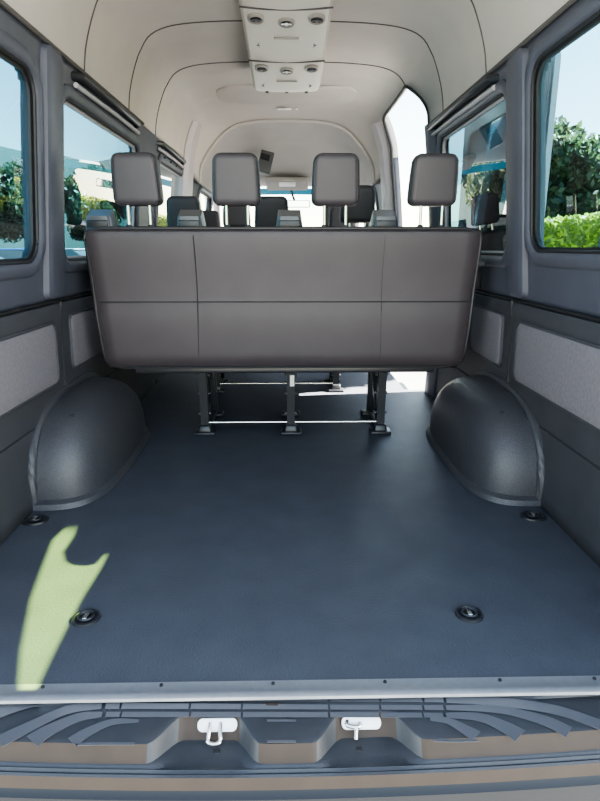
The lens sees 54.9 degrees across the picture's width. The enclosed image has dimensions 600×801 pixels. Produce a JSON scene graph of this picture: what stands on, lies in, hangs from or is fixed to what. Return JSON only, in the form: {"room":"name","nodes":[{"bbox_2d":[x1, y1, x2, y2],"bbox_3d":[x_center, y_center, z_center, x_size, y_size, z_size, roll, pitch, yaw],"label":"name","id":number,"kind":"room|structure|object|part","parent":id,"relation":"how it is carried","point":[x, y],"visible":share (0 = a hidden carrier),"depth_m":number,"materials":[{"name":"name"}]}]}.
{"room":"vehicle interior","nodes":[
{"label":"vehicle interior","id":0,"kind":"room"},
{"bbox_2d":[0,5,212,544],"bbox_3d":[-0.919,-0.825,3.539,0.207,1.544,5.300,0,15,-1],"label":"wall","id":1,"kind":"structure","parent":0,"point":[49,337],"depth_m":2.02,"materials":[{"name":"plastic"}]},
{"bbox_2d":[0,28,45,280],"bbox_3d":[-0.881,-0.647,1.470,0.106,0.699,1.074,0,15,-1],"label":"window","id":2,"kind":"structure","parent":1,"relation":"in","point":[22,166],"depth_m":1.85,"materials":[{"name":"glass"}]},
{"bbox_3d":[-0.891,-0.646,1.470,0.060,0.615,0.990,0,15,-1],"label":"glass pane","id":3,"kind":"part","parent":2,"relation":"part of","materials":[{"name":"clear glass"}]},
{"bbox_3d":[-0.982,-0.408,3.648,0.080,0.683,5.300,0,15,-1],"label":"trim","id":4,"kind":"part","parent":1,"relation":"part of","materials":[{"name":"plastic"}]},
{"bbox_2d":[28,372,149,510],"bbox_3d":[-0.826,0.085,2.416,0.254,0.357,0.975,0,15,-1],"label":"wheel arch cover","id":5,"kind":"object","parent":1,"relation":"attached to","point":[89,434],"visible":0.98,"depth_m":2.11,"materials":[{"name":"plastic"}]},
{"bbox_2d":[64,83,140,272],"bbox_3d":[-0.908,-0.964,2.695,0.104,0.684,1.204,0,15,-1],"label":"window","id":6,"kind":"structure","parent":1,"relation":"in","point":[92,135],"depth_m":2.44,"materials":[{"name":"glass"}]},
{"bbox_3d":[-0.853,-1.340,2.616,0.064,0.040,0.964,0,15,-1],"label":"cant rail","id":7,"kind":"part","parent":1,"relation":"part of","materials":[{"name":"black plastic"}]},
{"bbox_2d":[154,153,183,225],"bbox_3d":[-0.938,-1.366,4.170,0.102,0.664,1.004,0,15,-1],"label":"window","id":8,"kind":"structure","parent":1,"relation":"in","point":[170,174],"depth_m":4.04,"materials":[{"name":"glass"}]},
{"bbox_3d":[-0.949,-1.366,4.170,0.055,0.580,0.920,0,15,-1],"label":"glass pane","id":9,"kind":"part","parent":8,"relation":"part of","materials":[{"name":"clear glass"}]},
{"bbox_3d":[-0.882,-1.706,3.994,0.064,0.040,0.894,0,15,-1],"label":"cant rail","id":10,"kind":"part","parent":1,"relation":"part of","materials":[{"name":"black plastic"}]},
{"bbox_2d":[178,121,201,195],"bbox_3d":[-0.903,-1.276,4.728,0.283,1.800,0.290,0,15,-1],"label":"trim","id":11,"kind":"structure","parent":1,"relation":"attached to","point":[186,181],"depth_m":4.47,"materials":[{"name":"grey plastic"}]},
{"bbox_2d":[197,185,212,209],"bbox_3d":[-0.927,-1.713,5.476,0.132,0.564,0.904,0,15,-1],"label":"window","id":12,"kind":"structure","parent":1,"relation":"in","point":[206,196],"depth_m":5.46,"materials":[{"name":"glass"}]},
{"bbox_3d":[-0.939,-1.713,5.476,0.089,0.480,0.820,0,15,-1],"label":"glass pane","id":13,"kind":"part","parent":12,"relation":"part of","materials":[{"name":"clear glass"}]},
{"bbox_2d":[213,188,359,225],"bbox_3d":[-0.137,-1.989,6.301,1.669,0.583,0.796,0,15,-1],"label":"window","id":14,"kind":"structure","parent":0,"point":[265,191],"depth_m":5.97,"materials":[{"name":"clear glass"}]},
{"bbox_2d":[288,190,309,207],"bbox_3d":[-0.018,-2.063,5.859,0.240,0.210,0.120,0,15,-1],"label":"mirror","id":15,"kind":"object","parent":14,"relation":"attached to","point":[293,203],"visible":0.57,"depth_m":5.82,"materials":[{"name":"black mirror"}]},
{"bbox_2d":[0,0,577,191],"bbox_3d":[-0.075,-1.720,3.305,1.699,0.597,5.274,0,15,-1],"label":"ceiling","id":16,"kind":"structure","parent":0,"point":[171,64],"depth_m":3.03,"materials":[{"name":"fabric"}]},
{"bbox_2d":[259,149,273,174],"bbox_3d":[-0.303,-2.093,5.078,0.159,0.210,0.098,0,15,-1],"label":"pocket","id":17,"kind":"object","parent":16,"relation":"attached to","point":[266,158],"visible":0.93,"depth_m":5.05,"materials":[{"name":"grey plastic"}]},
{"bbox_2d":[239,0,333,93],"bbox_3d":[-0.063,-1.732,2.695,0.416,0.146,1.800,0,15,-1],"label":"ceiling vent","id":18,"kind":"object","parent":16,"relation":"in","point":[286,40],"visible":1,"depth_m":2.81,"materials":[{"name":"grey plastic"}]},
{"bbox_2d":[247,12,263,24],"bbox_3d":[-0.195,-1.689,2.553,0.076,0.027,0.088,0,15,-1],"label":"vent","id":19,"kind":"object","parent":18,"relation":"attached to","point":[256,18],"depth_m":2.54,"materials":[{"name":"black plastic"}]},
{"bbox_2d":[255,64,268,71],"bbox_3d":[-0.207,-1.797,3.123,0.076,0.027,0.088,0,15,-1],"label":"vent","id":20,"kind":"object","parent":18,"relation":"attached to","point":[258,67],"depth_m":3.11,"materials":[{"name":"black plastic"}]},
{"bbox_3d":[-0.076,-1.890,3.289,0.416,0.144,0.570,0,15,-1],"label":"vent panel","id":21,"kind":"part","parent":18,"relation":"part of","materials":[{"name":"grey plastic"}]},
{"bbox_3d":[-0.064,-1.760,2.729,0.416,0.109,0.580,0,15,-1],"label":"vent panel","id":22,"kind":"part","parent":18,"relation":"part of","materials":[{"name":"grey plastic"}]},
{"bbox_2d":[278,17,294,27],"bbox_3d":[-0.061,-1.696,2.590,0.076,0.027,0.088,0,15,-1],"label":"vent","id":23,"kind":"object","parent":18,"relation":"attached to","point":[283,22],"depth_m":2.58,"materials":[{"name":"white plastic"}]},
{"bbox_3d":[-0.051,-1.622,2.129,0.416,0.067,0.650,0,15,-1],"label":"vent panel","id":24,"kind":"part","parent":18,"relation":"part of","materials":[{"name":"grey plastic"}]},
{"bbox_2d":[280,67,293,74],"bbox_3d":[-0.073,-1.804,3.159,0.076,0.027,0.088,0,15,-1],"label":"vent","id":25,"kind":"object","parent":18,"relation":"attached to","point":[283,70],"depth_m":3.15,"materials":[{"name":"white plastic"}]},
{"bbox_2d":[305,64,318,72],"bbox_3d":[0.063,-1.799,3.128,0.076,0.027,0.088,0,15,-1],"label":"vent","id":26,"kind":"object","parent":18,"relation":"attached to","point":[311,68],"depth_m":3.11,"materials":[{"name":"black plastic"}]},
{"bbox_2d":[308,13,324,24],"bbox_3d":[0.075,-1.690,2.558,0.076,0.027,0.088,0,15,-1],"label":"vent","id":27,"kind":"object","parent":18,"relation":"attached to","point":[313,18],"depth_m":2.54,"materials":[{"name":"black plastic"}]},
{"bbox_2d":[266,177,308,189],"bbox_3d":[-0.126,-2.145,5.720,0.420,0.108,0.233,0,15,-1],"label":"console","id":28,"kind":"object","parent":16,"relation":"attached to","point":[272,183],"visible":1,"depth_m":5.65,"materials":[{"name":"plastic"}]},
{"bbox_2d":[277,108,297,109],"bbox_3d":[-0.097,-2.255,4.470,0.160,0.010,0.035,0,15,-1],"label":"recessed light","id":29,"kind":"object","parent":16,"relation":"in","point":[277,108],"visible":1,"depth_m":4.46,"materials":[{"name":"white plastic"}]},
{"bbox_2d":[0,372,599,684],"bbox_3d":[-0.083,-0.157,4.096,1.770,0.040,6.000,0,15,-1],"label":"floor","id":30,"kind":"structure","parent":0,"point":[244,551],"depth_m":1.66,"materials":[{"name":"plastic"}]},
{"bbox_2d":[21,514,48,525],"bbox_3d":[-0.881,0.394,1.922,0.089,0.011,0.078,0,15,-1],"label":"ring","id":31,"kind":"object","parent":30,"relation":"on","point":[35,519],"visible":1,"depth_m":1.91,"materials":[{"name":"black plastic"}]},
{"bbox_2d":[71,609,100,627],"bbox_3d":[-0.523,0.529,1.413,0.068,0.011,0.068,0,15,-1],"label":"ring","id":32,"kind":"object","parent":30,"relation":"on","point":[86,617],"visible":1,"depth_m":1.41,"materials":[{"name":"black plastic"}]},
{"bbox_2d":[223,206,250,225],"bbox_3d":[-0.555,-1.159,5.395,0.483,1.230,0.655,0,15,-1],"label":"seat","id":33,"kind":"object","parent":30,"relation":"on","point":[236,215],"visible":0.09,"depth_m":4.96,"materials":[{"name":"black fabric"}]},
{"bbox_2d":[166,185,374,392],"bbox_3d":[-0.163,-0.629,3.477,1.343,1.194,0.672,0,15,-1],"label":"seat","id":34,"kind":"object","parent":30,"relation":"on","point":[266,212],"visible":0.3,"depth_m":3.05,"materials":[{"name":"black"}]},
{"bbox_3d":[-0.523,-0.253,3.583,0.038,0.370,0.083,0,15,-1],"label":"leg","id":35,"kind":"part","parent":34,"relation":"part of","materials":[{"name":"grey paint"}]},
{"bbox_3d":[-0.529,-0.263,3.872,0.100,0.282,0.082,0,15,-1],"label":"leg","id":36,"kind":"part","parent":34,"relation":"part of","materials":[{"name":"grey paint"}]},
{"bbox_3d":[-0.149,-0.108,3.642,0.750,0.013,0.013,0,15,-1],"label":"cross rod","id":37,"kind":"part","parent":34,"relation":"part of","materials":[{"name":"silver metal"}]},
{"bbox_3d":[0.221,-0.267,3.887,0.100,0.282,0.082,0,15,-1],"label":"leg","id":38,"kind":"part","parent":34,"relation":"part of","materials":[{"name":"grey paint"}]},
{"bbox_3d":[0.227,-0.257,3.599,0.038,0.370,0.083,0,15,-1],"label":"leg","id":39,"kind":"part","parent":34,"relation":"part of","materials":[{"name":"grey paint"}]},
{"bbox_2d":[203,208,355,225],"bbox_3d":[-0.182,-0.834,4.354,1.343,1.139,0.672,0,15,-1],"label":"seat","id":40,"kind":"object","parent":30,"relation":"on","point":[212,218],"visible":0.07,"depth_m":3.91,"materials":[{"name":"black"}]},
{"bbox_2d":[83,152,482,435],"bbox_3d":[-0.080,-0.431,2.670,1.582,1.224,0.737,0,15,-1],"label":"seat","id":41,"kind":"object","parent":30,"relation":"on","point":[289,297],"visible":1,"depth_m":2.32,"materials":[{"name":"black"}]},
{"bbox_3d":[-0.816,-0.707,2.323,0.086,0.035,0.012,0,15,-1],"label":"armrest","id":42,"kind":"part","parent":41,"relation":"part of","materials":[{"name":"black plastic"}]},
{"bbox_3d":[-0.799,-0.607,2.398,0.135,0.358,0.100,0,15,-1],"label":"armrest","id":43,"kind":"part","parent":41,"relation":"part of","materials":[{"name":"grey plastic"}]},
{"bbox_3d":[-0.668,-0.727,2.250,0.012,0.120,0.012,0,15,-1],"label":"post","id":44,"kind":"part","parent":41,"relation":"part of","materials":[{"name":"silver metal"}]},
{"bbox_3d":[-0.584,-0.727,2.252,0.012,0.120,0.012,0,15,-1],"label":"post","id":45,"kind":"part","parent":41,"relation":"part of","materials":[{"name":"silver metal"}]},
{"bbox_3d":[-0.448,-0.709,2.330,0.086,0.035,0.012,0,15,-1],"label":"armrest","id":46,"kind":"part","parent":41,"relation":"part of","materials":[{"name":"black plastic"}]},
{"bbox_3d":[-0.442,-0.609,2.406,0.121,0.358,0.100,0,15,-1],"label":"armrest","id":47,"kind":"part","parent":41,"relation":"part of","materials":[{"name":"grey plastic"}]},
{"bbox_3d":[-0.461,-0.035,2.763,0.038,0.370,0.083,0,15,-1],"label":"leg","id":48,"kind":"part","parent":41,"relation":"part of","materials":[{"name":"grey paint"}]},
{"bbox_3d":[-0.464,0.099,2.976,0.035,0.022,0.320,0,15,-1],"label":"floor rail","id":49,"kind":"part","parent":41,"relation":"part of","materials":[{"name":"black metal"}]},
{"bbox_3d":[-0.468,-0.058,3.100,0.100,0.282,0.082,0,15,-1],"label":"leg","id":50,"kind":"part","parent":41,"relation":"part of","materials":[{"name":"grey paint"}]},
{"bbox_3d":[-0.287,-0.729,2.258,0.012,0.120,0.012,0,15,-1],"label":"post","id":51,"kind":"part","parent":41,"relation":"part of","materials":[{"name":"silver metal"}]},
{"bbox_3d":[-0.203,-0.730,2.260,0.012,0.120,0.012,0,15,-1],"label":"post","id":52,"kind":"part","parent":41,"relation":"part of","materials":[{"name":"silver metal"}]},
{"bbox_3d":[-0.063,-0.412,2.396,1.555,0.577,0.195,0,15,-1],"label":"backrest","id":53,"kind":"part","parent":41,"relation":"part of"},
{"bbox_3d":[-0.044,-0.611,2.414,0.116,0.358,0.100,0,15,-1],"label":"armrest","id":54,"kind":"part","parent":41,"relation":"part of","materials":[{"name":"grey plastic"}]},
{"bbox_3d":[-0.043,-0.711,2.338,0.086,0.035,0.012,0,15,-1],"label":"armrest","id":55,"kind":"part","parent":41,"relation":"part of","materials":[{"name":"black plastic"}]},
{"bbox_3d":[-0.051,-0.060,3.108,0.100,0.282,0.082,0,15,-1],"label":"leg","id":56,"kind":"part","parent":41,"relation":"part of","materials":[{"name":"grey paint"}]},
{"bbox_3d":[-0.044,-0.038,2.771,0.038,0.370,0.083,0,15,-1],"label":"leg","id":57,"kind":"part","parent":41,"relation":"part of","materials":[{"name":"grey paint"}]},
{"bbox_3d":[-0.034,0.104,2.821,0.845,0.013,0.013,0,15,-1],"label":"cross rod","id":58,"kind":"part","parent":41,"relation":"part of","materials":[{"name":"silver metal"}]},
{"bbox_3d":[0.096,-0.731,2.266,0.012,0.120,0.012,0,15,-1],"label":"post","id":59,"kind":"part","parent":41,"relation":"part of","materials":[{"name":"silver metal"}]},
{"bbox_3d":[0.180,-0.732,2.267,0.012,0.120,0.012,0,15,-1],"label":"post","id":60,"kind":"part","parent":41,"relation":"part of","materials":[{"name":"silver metal"}]},
{"bbox_3d":[0.385,-0.062,3.117,0.100,0.282,0.082,0,15,-1],"label":"leg","id":61,"kind":"part","parent":41,"relation":"part of","materials":[{"name":"grey paint"}]},
{"bbox_3d":[0.389,0.095,2.993,0.035,0.022,0.320,0,15,-1],"label":"floor rail","id":62,"kind":"part","parent":41,"relation":"part of","materials":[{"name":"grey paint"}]},
{"bbox_3d":[0.392,-0.040,2.780,0.038,0.370,0.083,0,15,-1],"label":"leg","id":63,"kind":"part","parent":41,"relation":"part of","materials":[{"name":"grey paint"}]},
{"bbox_3d":[0.344,-0.613,2.421,0.118,0.358,0.100,0,15,-1],"label":"armrest","id":64,"kind":"part","parent":41,"relation":"part of","materials":[{"name":"grey plastic"}]},
{"bbox_3d":[0.350,-0.713,2.346,0.086,0.035,0.012,0,15,-1],"label":"armrest","id":65,"kind":"part","parent":41,"relation":"part of","materials":[{"name":"black plastic"}]},
{"bbox_3d":[0.475,-0.733,2.273,0.012,0.120,0.012,0,15,-1],"label":"post","id":66,"kind":"part","parent":41,"relation":"part of","materials":[{"name":"silver metal"}]},
{"bbox_3d":[0.559,-0.734,2.275,0.012,0.120,0.012,0,15,-1],"label":"post","id":67,"kind":"part","parent":41,"relation":"part of","materials":[{"name":"silver metal"}]},
{"bbox_2d":[0,695,599,800],"bbox_3d":[-0.019,0.826,1.157,1.900,0.409,0.193,0,15,-1],"label":"step","id":68,"kind":"structure","parent":30,"relation":"attached to","point":[494,748],"depth_m":1.10,"materials":[{"name":"plastic"}]},
{"bbox_3d":[-0.163,0.642,1.144,0.078,0.023,0.018,0,15,-1],"label":"striker plate","id":69,"kind":"part","parent":68,"relation":"part of","materials":[{"name":"white plastic"}]},
{"bbox_3d":[0.122,0.641,1.149,0.078,0.023,0.018,0,15,-1],"label":"striker plate","id":70,"kind":"part","parent":68,"relation":"part of","materials":[{"name":"white plastic"}]},
{"bbox_2d":[0,676,599,703],"bbox_3d":[-0.021,0.594,1.189,1.760,0.012,0.050,0,15,-1],"label":"strip","id":71,"kind":"object","parent":30,"relation":"attached to","point":[538,685],"visible":1,"depth_m":1.18,"materials":[{"name":"metal"}]},
{"bbox_2d":[326,207,339,225],"bbox_3d":[0.325,-1.163,5.413,0.483,1.230,0.655,0,15,-1],"label":"seat","id":72,"kind":"object","parent":30,"relation":"on","point":[328,209],"visible":0.05,"depth_m":4.97,"materials":[{"name":"black"}]},
{"bbox_2d":[455,605,482,622],"bbox_3d":[0.418,0.525,1.429,0.068,0.011,0.068,0,15,-1],"label":"ring","id":73,"kind":"object","parent":30,"relation":"on","point":[465,613],"visible":1,"depth_m":1.42,"materials":[{"name":"black plastic"}]},
{"bbox_2d":[519,510,546,521],"bbox_3d":[0.786,0.386,1.951,0.089,0.011,0.078,0,15,-1],"label":"ring","id":74,"kind":"object","parent":30,"relation":"on","point":[530,515],"visible":1,"depth_m":1.94,"materials":[{"name":"black plastic"}]},
{"bbox_2d":[374,0,599,567],"bbox_3d":[0.767,-0.834,3.572,0.207,1.544,5.300,0,15,-1],"label":"wall","id":75,"kind":"structure","parent":0,"point":[533,327],"depth_m":1.96,"materials":[{"name":"plastic"}]},
{"bbox_2d":[366,186,378,226],"bbox_3d":[0.689,-1.722,5.508,0.132,0.564,0.904,0,15,-1],"label":"window","id":76,"kind":"structure","parent":75,"relation":"in","point":[376,198],"depth_m":5.05,"materials":[{"name":"glass"}]},
{"bbox_2d":[371,122,393,209],"bbox_3d":[0.699,-1.285,4.760,0.283,1.800,0.290,0,15,-1],"label":"trim","id":77,"kind":"structure","parent":75,"relation":"attached to","point":[380,136],"depth_m":4.51,"materials":[{"name":"grey plastic"}]},
{"bbox_2d":[382,85,429,214],"bbox_3d":[0.721,-1.092,3.989,0.208,1.824,1.226,0,15,-1],"label":"trim","id":78,"kind":"structure","parent":75,"relation":"attached to","point":[401,92],"depth_m":4.32,"materials":[{"name":"black rubber"}]},
{"bbox_2d":[424,122,438,397],"bbox_3d":[0.788,-0.775,3.366,0.187,1.530,0.150,0,15,-1],"label":"trim","id":79,"kind":"structure","parent":75,"relation":"attached to","point":[430,141],"depth_m":3.26,"materials":[{"name":"plastic"}]},
{"bbox_3d":[0.732,-1.360,2.692,0.064,0.040,1.054,0,15,-1],"label":"cant rail","id":80,"kind":"part","parent":75,"relation":"part of","materials":[{"name":"black plastic"}]},
{"bbox_2d":[436,79,506,267],"bbox_3d":[0.787,-0.981,2.670,0.105,0.689,1.074,0,15,-1],"label":"window","id":81,"kind":"structure","parent":75,"relation":"in","point":[477,137],"depth_m":2.51,"materials":[{"name":"glass"}]},
{"bbox_3d":[0.797,-0.981,2.670,0.058,0.605,0.990,0,15,-1],"label":"glass pane","id":82,"kind":"part","parent":81,"relation":"part of","materials":[{"name":"clear glass"}]},
{"bbox_2d":[475,260,485,289],"bbox_3d":[0.764,-0.464,2.604,0.082,0.325,0.130,0,15,-1],"label":"belt","id":83,"kind":"object","parent":75,"relation":"attached to","point":[481,263],"visible":0.18,"depth_m":2.54,"materials":[{"name":"black fabric"}]},
{"bbox_2d":[426,371,544,506],"bbox_3d":[0.729,0.077,2.447,0.254,0.357,0.975,0,15,-1],"label":"wheel arch cover","id":84,"kind":"object","parent":75,"relation":"attached to","point":[483,430],"visible":0.98,"depth_m":2.14,"materials":[{"name":"plastic"}]},
{"bbox_3d":[0.831,-0.418,3.684,0.080,0.683,5.300,0,15,-1],"label":"trim","id":85,"kind":"part","parent":75,"relation":"part of","materials":[{"name":"plastic"}]},
{"bbox_2d":[524,0,599,270],"bbox_3d":[0.810,-0.694,1.504,0.107,0.704,1.094,0,15,-1],"label":"window","id":86,"kind":"structure","parent":75,"relation":"in","point":[562,149],"depth_m":1.76,"materials":[{"name":"glass"}]},
{"bbox_3d":[0.820,-0.694,1.504,0.060,0.620,1.010,0,15,-1],"label":"glass pane","id":87,"kind":"part","parent":86,"relation":"part of","materials":[{"name":"clear glass"}]},
{"label":"outside","id":88,"kind":"structure","parent":0,"visible":0},
{"bbox_2d":[390,372,425,389],"bbox_3d":[-0.415,-3.605,19.731,160.000,0.100,160.000,0,15,-1],"label":"ground","id":89,"kind":"structure","parent":88,"point":[411,380],"depth_m":6.91,"materials":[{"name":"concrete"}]},
{"bbox_2d":[398,382,408,389],"bbox_3d":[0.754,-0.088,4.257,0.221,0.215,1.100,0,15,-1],"label":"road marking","id":90,"kind":"structure","parent":89,"relation":"on","point":[400,383],"depth_m":4.65,"materials":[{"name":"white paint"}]}
]}

